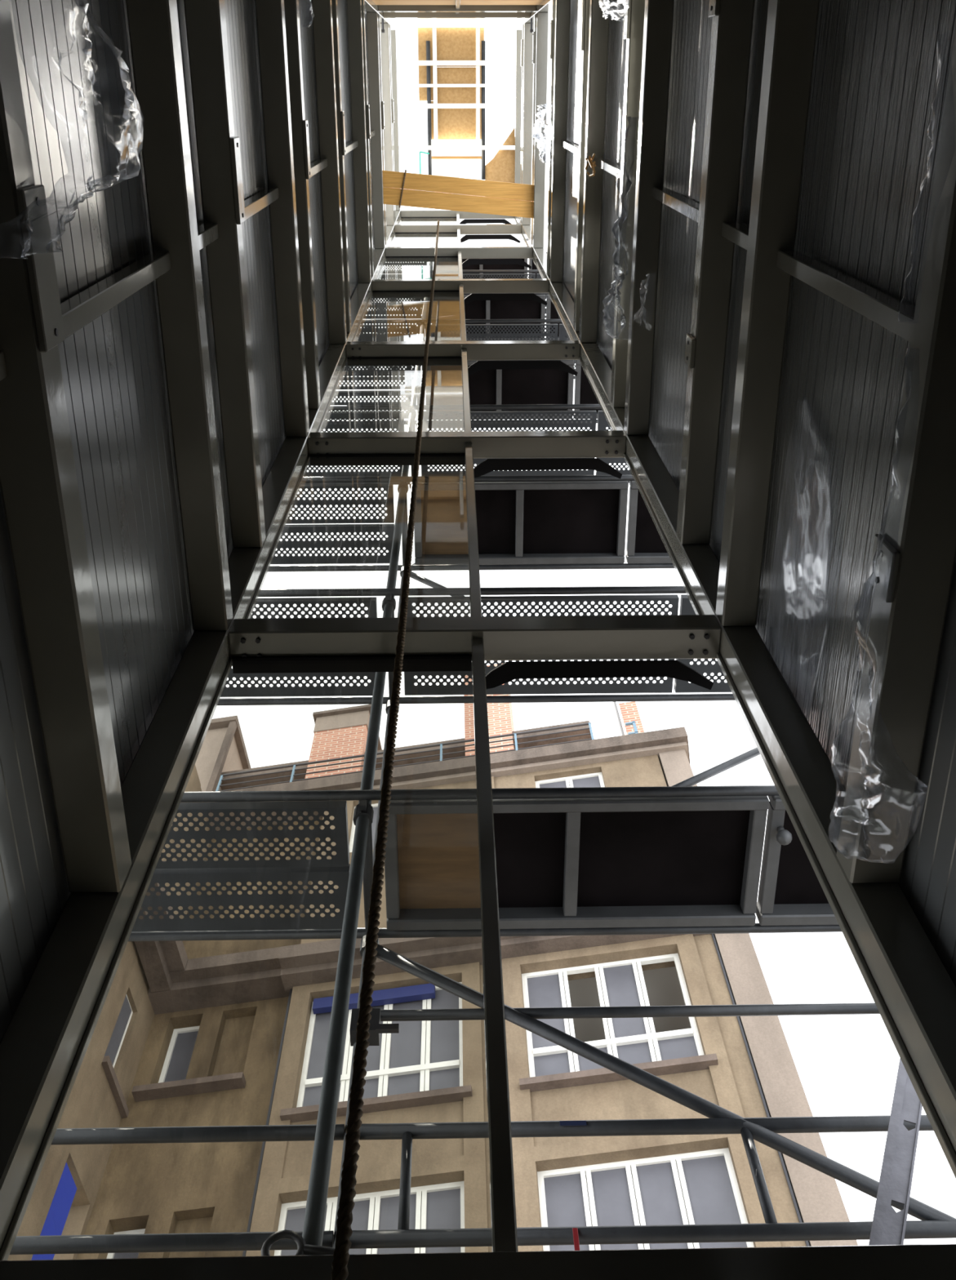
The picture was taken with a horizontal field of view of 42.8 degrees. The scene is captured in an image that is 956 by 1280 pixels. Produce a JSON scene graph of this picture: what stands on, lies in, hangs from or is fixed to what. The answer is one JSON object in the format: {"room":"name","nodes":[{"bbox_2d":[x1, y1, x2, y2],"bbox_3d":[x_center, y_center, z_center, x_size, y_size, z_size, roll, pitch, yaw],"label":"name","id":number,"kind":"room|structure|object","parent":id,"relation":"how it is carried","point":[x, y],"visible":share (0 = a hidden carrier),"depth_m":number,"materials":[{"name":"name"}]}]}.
{"room":"elevator shaft","nodes":[
{"label":"elevator shaft","id":0,"kind":"room"},
{"bbox_2d":[0,0,400,1041],"bbox_3d":[-1.229,-3.827,9.826,0.251,24.100,3.100,-1,-65,-1],"label":"wall","id":1,"kind":"structure","parent":0,"point":[157,364],"depth_m":4.03,"materials":[{"name":"metal"}]},
{"bbox_2d":[4,0,142,258],"bbox_3d":[-0.907,-1.261,2.860,0.074,1.360,0.588,-1,-65,-1],"label":"plastic film","id":2,"kind":"object","parent":1,"relation":"attached to","point":[86,5],"visible":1,"depth_m":2.93,"materials":[{"name":"clear plastic"}]},
{"bbox_2d":[382,170,533,217],"bbox_3d":[-0.282,-5.927,16.215,2.210,0.050,0.415,4,-66,-3],"label":"wooden plank","id":3,"kind":"object","parent":1,"relation":"on","point":[422,184],"visible":0.81,"depth_m":16.20,"materials":[{"name":"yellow wood"}]},
{"bbox_2d":[330,169,439,1279],"bbox_3d":[-0.685,-2.114,8.182,0.356,17.867,0.850,-32,-69,13],"label":"rope","id":4,"kind":"object","parent":3,"relation":"hanging from","point":[346,1204],"visible":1,"depth_m":2.76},
{"bbox_2d":[395,20,516,198],"bbox_3d":[-0.357,-8.874,20.707,2.000,0.250,2.940,-1,-65,-1],"label":"ceiling","id":5,"kind":"structure","parent":0,"point":[451,57],"depth_m":20.61,"materials":[{"name":"white paint"}]},
{"bbox_2d":[364,0,552,32],"bbox_3d":[-0.126,-5.074,9.089,2.272,23.950,0.402,-1,-65,-1],"label":"wall","id":6,"kind":"structure","parent":0,"point":[525,11],"depth_m":15.34,"materials":[{"name":"paint"}]},
{"bbox_2d":[0,209,955,1279],"bbox_3d":[-0.126,-2.408,10.441,2.272,24.200,0.275,-1,-65,-1],"label":"metal frame","id":7,"kind":"structure","parent":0,"point":[44,1044],"depth_m":4.00,"materials":[{"name":"paint"}]},
{"bbox_2d":[514,0,955,985],"bbox_3d":[0.972,-3.847,9.864,0.251,24.100,3.100,-1,-65,-1],"label":"wall","id":8,"kind":"structure","parent":0,"point":[774,154],"depth_m":4.14,"materials":[{"name":"metal"}]},
{"bbox_2d":[533,103,551,162],"bbox_3d":[0.674,-5.724,13.725,0.177,2.275,0.621,-1,-65,-1],"label":"plastic film","id":9,"kind":"object","parent":8,"relation":"attached to","point":[545,104],"visible":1,"depth_m":13.19,"materials":[{"name":"clear plastic"}]},
{"bbox_2d":[584,153,595,177],"bbox_3d":[0.840,-3.527,9.062,0.063,0.638,0.171,-7,-66,2],"label":"tape","id":10,"kind":"object","parent":8,"relation":"attached to","point":[589,159],"visible":1,"depth_m":8.96,"materials":[{"name":"brown plastic"}]},
{"bbox_2d":[599,0,627,19],"bbox_3d":[0.831,-4.058,7.726,0.085,1.386,0.281,-1,-65,-1],"label":"plastic film","id":11,"kind":"object","parent":8,"relation":"attached to","point":[599,0],"visible":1,"depth_m":7.84,"materials":[{"name":"clear plastic"}]},
{"bbox_2d":[602,116,647,338],"bbox_3d":[0.831,-2.252,6.870,0.131,1.505,1.279,-1,-65,-1],"label":"plastic film","id":12,"kind":"object","parent":8,"relation":"attached to","point":[645,295],"visible":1,"depth_m":7.19,"materials":[{"name":"clear plastic"}]},
{"bbox_2d":[765,401,831,708],"bbox_3d":[1.120,-0.153,4.288,0.012,0.723,1.324,-1,-65,-1],"label":"plastic film","id":13,"kind":"object","parent":8,"relation":"attached to","point":[807,402],"visible":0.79,"depth_m":3.96,"materials":[{"name":"clear plastic"}]},
{"bbox_2d":[828,366,927,862],"bbox_3d":[0.964,0.027,2.874,0.069,0.552,1.356,-1,-65,-1],"label":"plastic film","id":14,"kind":"object","parent":8,"relation":"attached to","point":[905,366],"visible":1,"depth_m":3.05,"materials":[{"name":"clear plastic"}]},
{"bbox_2d":[897,34,951,314],"bbox_3d":[0.968,-0.987,2.639,0.041,0.175,0.588,-1,-65,-1],"label":"plastic film","id":15,"kind":"object","parent":8,"relation":"attached to","point":[940,34],"visible":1,"depth_m":2.62,"materials":[{"name":"clear plastic"}]},
{"label":"outside","id":16,"kind":"structure","parent":0,"visible":0},
{"bbox_3d":[0.066,29.024,11.236,90.000,0.180,57.860,-1,-65,-1],"label":"ground","id":17,"kind":"structure","parent":16,"visible":0},
{"bbox_2d":[7,663,857,1260],"bbox_3d":[-1.116,5.872,14.335,10.692,24.460,9.246,-1,-65,-1],"label":"apartment building","id":18,"kind":"structure","parent":17,"relation":"on","point":[186,1033],"depth_m":13.83,"materials":[{"name":"beige paint"}]},
{"bbox_2d":[31,1162,76,1260],"bbox_3d":[-4.232,5.822,12.015,0.040,1.400,0.460,-8,-66,3],"label":"shutter","id":19,"kind":"object","parent":18,"relation":"hanging from","point":[64,1193],"depth_m":12.27,"materials":[{"name":"blue"}]},
{"bbox_2d":[312,983,435,1013],"bbox_3d":[-1.275,4.401,14.970,1.510,0.180,0.085,-8,-66,3],"label":"roller blind","id":20,"kind":"object","parent":18,"relation":"hanging from","point":[414,995],"depth_m":14.91,"materials":[{"name":"blue fabric"}]},
{"bbox_2d":[9,245,955,1256],"bbox_3d":[0.385,-1.516,9.957,5.131,22.800,0.710,-1,-65,-1],"label":"scaffold","id":21,"kind":"object","parent":17,"relation":"on","point":[933,1223],"visible":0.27,"depth_m":4.18,"materials":[{"name":"metal"}]},
{"bbox_2d":[131,863,350,931],"bbox_3d":[-1.248,1.003,4.723,1.510,0.050,0.270,-1,-65,-1],"label":"plank","id":22,"kind":"object","parent":21,"relation":"on","point":[339,876],"visible":0.54,"depth_m":4.70,"materials":[{"name":"metal"}]},
{"bbox_2d":[155,800,349,868],"bbox_3d":[-1.248,0.740,4.603,1.510,0.050,0.262,-1,-65,-1],"label":"plank","id":23,"kind":"object","parent":21,"relation":"on","point":[339,835],"visible":0.48,"depth_m":4.58,"materials":[{"name":"metal"}]},
{"bbox_2d":[220,665,375,697],"bbox_3d":[-1.287,0.174,6.542,1.510,0.050,0.270,-1,-65,-1],"label":"plank","id":24,"kind":"object","parent":21,"relation":"on","point":[289,691],"visible":0.25,"depth_m":6.55,"materials":[{"name":"metal"}]},
{"bbox_2d":[249,597,377,618],"bbox_3d":[-1.287,-0.089,6.422,1.510,0.050,0.262,-1,-65,-1],"label":"plank","id":25,"kind":"object","parent":21,"relation":"on","point":[371,603],"visible":0.18,"depth_m":6.37,"materials":[{"name":"metal"}]},
{"bbox_2d":[271,524,394,564],"bbox_3d":[-1.326,-0.655,8.362,1.510,0.050,0.270,-1,-65,-1],"label":"plank","id":26,"kind":"object","parent":21,"relation":"on","point":[388,529],"visible":0.62,"depth_m":8.34,"materials":[{"name":"metal"}]},
{"bbox_2d":[285,484,394,524],"bbox_3d":[-1.326,-0.918,8.242,1.510,0.050,0.262,-1,-65,-1],"label":"plank","id":27,"kind":"object","parent":21,"relation":"on","point":[388,503],"visible":0.45,"depth_m":8.22,"materials":[{"name":"metal"}]},
{"bbox_2d":[303,460,402,476],"bbox_3d":[-1.364,-1.484,10.181,1.510,0.050,0.270,-1,-65,-1],"label":"plank","id":28,"kind":"object","parent":21,"relation":"on","point":[384,473],"visible":0.23,"depth_m":10.20,"materials":[{"name":"metal"}]},
{"bbox_2d":[320,411,404,431],"bbox_3d":[-1.365,-1.747,10.062,1.510,0.050,0.262,-1,-65,-1],"label":"plank","id":29,"kind":"object","parent":21,"relation":"on","point":[400,427],"visible":0.29,"depth_m":10.03,"materials":[{"name":"metal"}]},
{"bbox_2d":[325,390,412,419],"bbox_3d":[-1.403,-2.313,12.001,1.510,0.050,0.270,-1,-65,-1],"label":"plank","id":30,"kind":"object","parent":21,"relation":"on","point":[407,393],"visible":0.31,"depth_m":11.96,"materials":[{"name":"metal"}]},
{"bbox_2d":[337,363,412,389],"bbox_3d":[-1.404,-2.576,11.881,1.510,0.050,0.262,-1,-65,-1],"label":"plank","id":31,"kind":"object","parent":21,"relation":"on","point":[407,375],"visible":0.41,"depth_m":11.87,"materials":[{"name":"metal"}]},
{"bbox_2d":[344,364,415,374],"bbox_3d":[-1.442,-3.142,13.821,1.510,0.050,0.270,-1,-65,-1],"label":"plank","id":32,"kind":"object","parent":21,"relation":"on","point":[413,368],"visible":0.03,"depth_m":13.83,"materials":[{"name":"metal"}]},
{"bbox_2d":[355,324,417,341],"bbox_3d":[-1.442,-3.405,13.701,1.510,0.050,0.262,-1,-65,-1],"label":"plank","id":33,"kind":"object","parent":21,"relation":"on","point":[414,335],"visible":0.41,"depth_m":13.67,"materials":[{"name":"metal"}]},
{"bbox_2d":[355,319,421,341],"bbox_3d":[-1.481,-3.971,15.640,1.510,0.050,0.270,-1,-65,-1],"label":"plank","id":34,"kind":"object","parent":21,"relation":"on","point":[418,328],"visible":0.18,"depth_m":15.62,"materials":[{"name":"metal"}]},
{"bbox_2d":[363,296,421,318],"bbox_3d":[-1.481,-4.234,15.521,1.510,0.050,0.262,-1,-65,-1],"label":"plank","id":35,"kind":"object","parent":21,"relation":"on","point":[418,306],"visible":0.44,"depth_m":15.51,"materials":[{"name":"metal"}]},
{"bbox_2d":[364,295,423,315],"bbox_3d":[-1.520,-4.800,17.460,1.510,0.050,0.270,-1,-65,-1],"label":"plank","id":36,"kind":"object","parent":21,"relation":"on","point":[422,298],"visible":0.1,"depth_m":17.45,"materials":[{"name":"metal"}]},
{"bbox_2d":[378,274,424,279],"bbox_3d":[-1.520,-5.063,17.340,1.510,0.050,0.262,-1,-65,-1],"label":"plank","id":37,"kind":"object","parent":21,"relation":"on","point":[421,276],"visible":0.1,"depth_m":17.28,"materials":[{"name":"metal"}]},
{"bbox_2d":[378,275,426,279],"bbox_3d":[-1.559,-5.629,19.280,1.510,0.050,0.270,-1,-65,-1],"label":"plank","id":38,"kind":"object","parent":21,"relation":"on","point":[425,277],"visible":0.02,"depth_m":19.22,"materials":[{"name":"metal"}]},
{"bbox_2d":[380,259,426,274],"bbox_3d":[-1.559,-5.892,19.160,1.510,0.050,0.262,-1,-65,-1],"label":"plank","id":39,"kind":"object","parent":21,"relation":"on","point":[424,264],"visible":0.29,"depth_m":19.15,"materials":[{"name":"metal"}]},
{"bbox_2d":[435,258,527,279],"bbox_3d":[0.055,-5.782,19.272,1.450,0.100,0.582,-1,-65,-1],"label":"platform","id":40,"kind":"object","parent":21,"relation":"on","point":[440,265],"visible":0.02,"depth_m":19.25,"materials":[{"name":"metal"}]},
{"bbox_2d":[435,273,535,279],"bbox_3d":[0.095,-5.078,17.368,1.450,0.050,0.262,-1,-65,-1],"label":"plank","id":41,"kind":"object","parent":21,"relation":"on","point":[464,274],"visible":0.24,"depth_m":17.31,"materials":[{"name":"metal"}]},
{"bbox_2d":[431,294,545,341],"bbox_3d":[0.133,-4.124,15.633,1.450,0.100,0.582,-1,-65,-1],"label":"platform","id":42,"kind":"object","parent":21,"relation":"on","point":[443,308],"visible":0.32,"depth_m":15.62,"materials":[{"name":"metal"}]},
{"bbox_2d":[429,324,558,341],"bbox_3d":[0.172,-3.419,13.729,1.450,0.050,0.262,-1,-65,-1],"label":"plank","id":43,"kind":"object","parent":21,"relation":"on","point":[433,334],"visible":0.71,"depth_m":13.69,"materials":[{"name":"metal"}]},
{"bbox_2d":[425,360,574,419],"bbox_3d":[0.211,-2.466,11.993,1.450,0.100,0.582,-1,-65,-1],"label":"platform","id":44,"kind":"object","parent":21,"relation":"on","point":[443,386],"visible":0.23,"depth_m":12.01,"materials":[{"name":"metal"}]},
{"bbox_2d":[421,457,594,475],"bbox_3d":[0.250,-1.498,10.209,1.450,0.050,0.270,-1,-65,-1],"label":"plank","id":45,"kind":"object","parent":21,"relation":"on","point":[424,472],"visible":0.11,"depth_m":10.22,"materials":[{"name":"metal"}]},
{"bbox_2d":[422,410,596,431],"bbox_3d":[0.250,-1.761,10.090,1.450,0.050,0.262,-1,-65,-1],"label":"plank","id":46,"kind":"object","parent":21,"relation":"on","point":[425,424],"visible":0.48,"depth_m":10.05,"materials":[{"name":"metal"}]},
{"bbox_2d":[413,480,628,564],"bbox_3d":[0.288,-0.808,8.354,1.450,0.100,0.582,-1,-65,-1],"label":"platform","id":47,"kind":"object","parent":21,"relation":"on","point":[577,522],"visible":0.8,"depth_m":8.38,"materials":[{"name":"metal"}]},
{"bbox_2d":[528,258,538,278],"bbox_3d":[1.009,-5.791,19.288,0.422,0.100,0.582,-1,-65,-1],"label":"platform","id":48,"kind":"object","parent":21,"relation":"on","point":[531,262],"visible":0.02,"depth_m":19.25,"materials":[{"name":"metal"}]},
{"bbox_2d":[404,658,674,695],"bbox_3d":[0.328,0.160,6.570,1.450,0.050,0.270,-1,-65,-1],"label":"plank","id":49,"kind":"object","parent":21,"relation":"on","point":[666,686],"visible":0.33,"depth_m":6.58,"materials":[{"name":"metal"}]},
{"bbox_2d":[406,594,679,617],"bbox_3d":[0.328,-0.103,6.450,1.450,0.050,0.262,-1,-65,-1],"label":"plank","id":50,"kind":"object","parent":21,"relation":"on","point":[673,600],"visible":0.45,"depth_m":6.39,"materials":[{"name":"metal"}]},
{"bbox_2d":[545,294,568,340],"bbox_3d":[1.087,-4.133,15.649,0.422,0.100,0.582,-1,-65,-1],"label":"platform","id":51,"kind":"object","parent":21,"relation":"on","point":[551,313],"visible":0.3,"depth_m":15.64,"materials":[{"name":"metal"}]},
{"bbox_2d":[559,324,569,340],"bbox_3d":[1.126,-3.428,13.745,0.422,0.050,0.262,-1,-65,-1],"label":"plank","id":52,"kind":"object","parent":21,"relation":"on","point":[562,333],"visible":0.05,"depth_m":13.71,"materials":[{"name":"metal"}]},
{"bbox_2d":[384,795,768,930],"bbox_3d":[0.366,0.850,4.714,1.450,0.100,0.584,-1,-65,-1],"label":"platform","id":53,"kind":"object","parent":21,"relation":"on","point":[651,861],"visible":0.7,"depth_m":4.74,"materials":[{"name":"metal"}]},
{"bbox_2d":[573,360,601,418],"bbox_3d":[1.165,-2.475,12.010,0.422,0.100,0.582,-1,-65,-1],"label":"platform","id":54,"kind":"object","parent":21,"relation":"on","point":[584,393],"visible":0.23,"depth_m":12.03,"materials":[{"name":"metal"}]},
{"bbox_2d":[597,410,610,430],"bbox_3d":[1.204,-1.770,10.106,0.422,0.050,0.262,-1,-65,-1],"label":"plank","id":55,"kind":"object","parent":21,"relation":"on","point":[602,424],"visible":0.02,"depth_m":10.07,"materials":[{"name":"metal"}]},
{"bbox_2d":[595,457,631,475],"bbox_3d":[1.204,-1.507,10.226,0.422,0.050,0.270,-1,-65,-1],"label":"plank","id":56,"kind":"object","parent":21,"relation":"on","point":[612,460],"visible":0.19,"depth_m":10.21,"materials":[{"name":"metal"}]},
{"bbox_2d":[625,480,671,563],"bbox_3d":[1.242,-0.816,8.370,0.422,0.100,0.582,-1,-65,-1],"label":"platform","id":57,"kind":"object","parent":21,"relation":"on","point":[645,544],"visible":0.42,"depth_m":8.43,"materials":[{"name":"metal"}]},
{"bbox_2d":[679,594,695,615],"bbox_3d":[1.282,-0.112,6.467,0.422,0.050,0.262,-1,-65,-1],"label":"plank","id":58,"kind":"object","parent":21,"relation":"on","point":[686,607],"visible":0.02,"depth_m":6.41,"materials":[{"name":"metal"}]},
{"bbox_2d":[674,658,731,693],"bbox_3d":[1.282,0.151,6.587,0.422,0.050,0.270,-1,-65,-1],"label":"plank","id":59,"kind":"object","parent":21,"relation":"on","point":[680,686],"visible":0.3,"depth_m":6.59,"materials":[{"name":"metal"}]},
{"bbox_2d":[755,795,838,925],"bbox_3d":[1.320,0.842,4.731,0.422,0.100,0.582,-1,-65,-1],"label":"platform","id":60,"kind":"object","parent":21,"relation":"on","point":[790,892],"visible":0.45,"depth_m":4.79,"materials":[{"name":"metal"}]},
{"bbox_2d":[776,826,791,845],"bbox_3d":[1.149,0.735,4.591,0.060,0.090,0.060,-1,-65,-1],"label":"light bulb","id":61,"kind":"object","parent":60,"relation":"attached to","point":[784,837],"visible":1,"depth_m":4.56,"materials":[{"name":"glass"}]},
{"bbox_2d":[868,1057,922,1245],"bbox_3d":[1.158,1.366,3.331,0.408,0.766,0.050,-1,-65,-1],"label":"stringer","id":62,"kind":"object","parent":21,"relation":"on","point":[888,1226],"visible":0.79,"depth_m":3.23,"materials":[{"name":"metal"}]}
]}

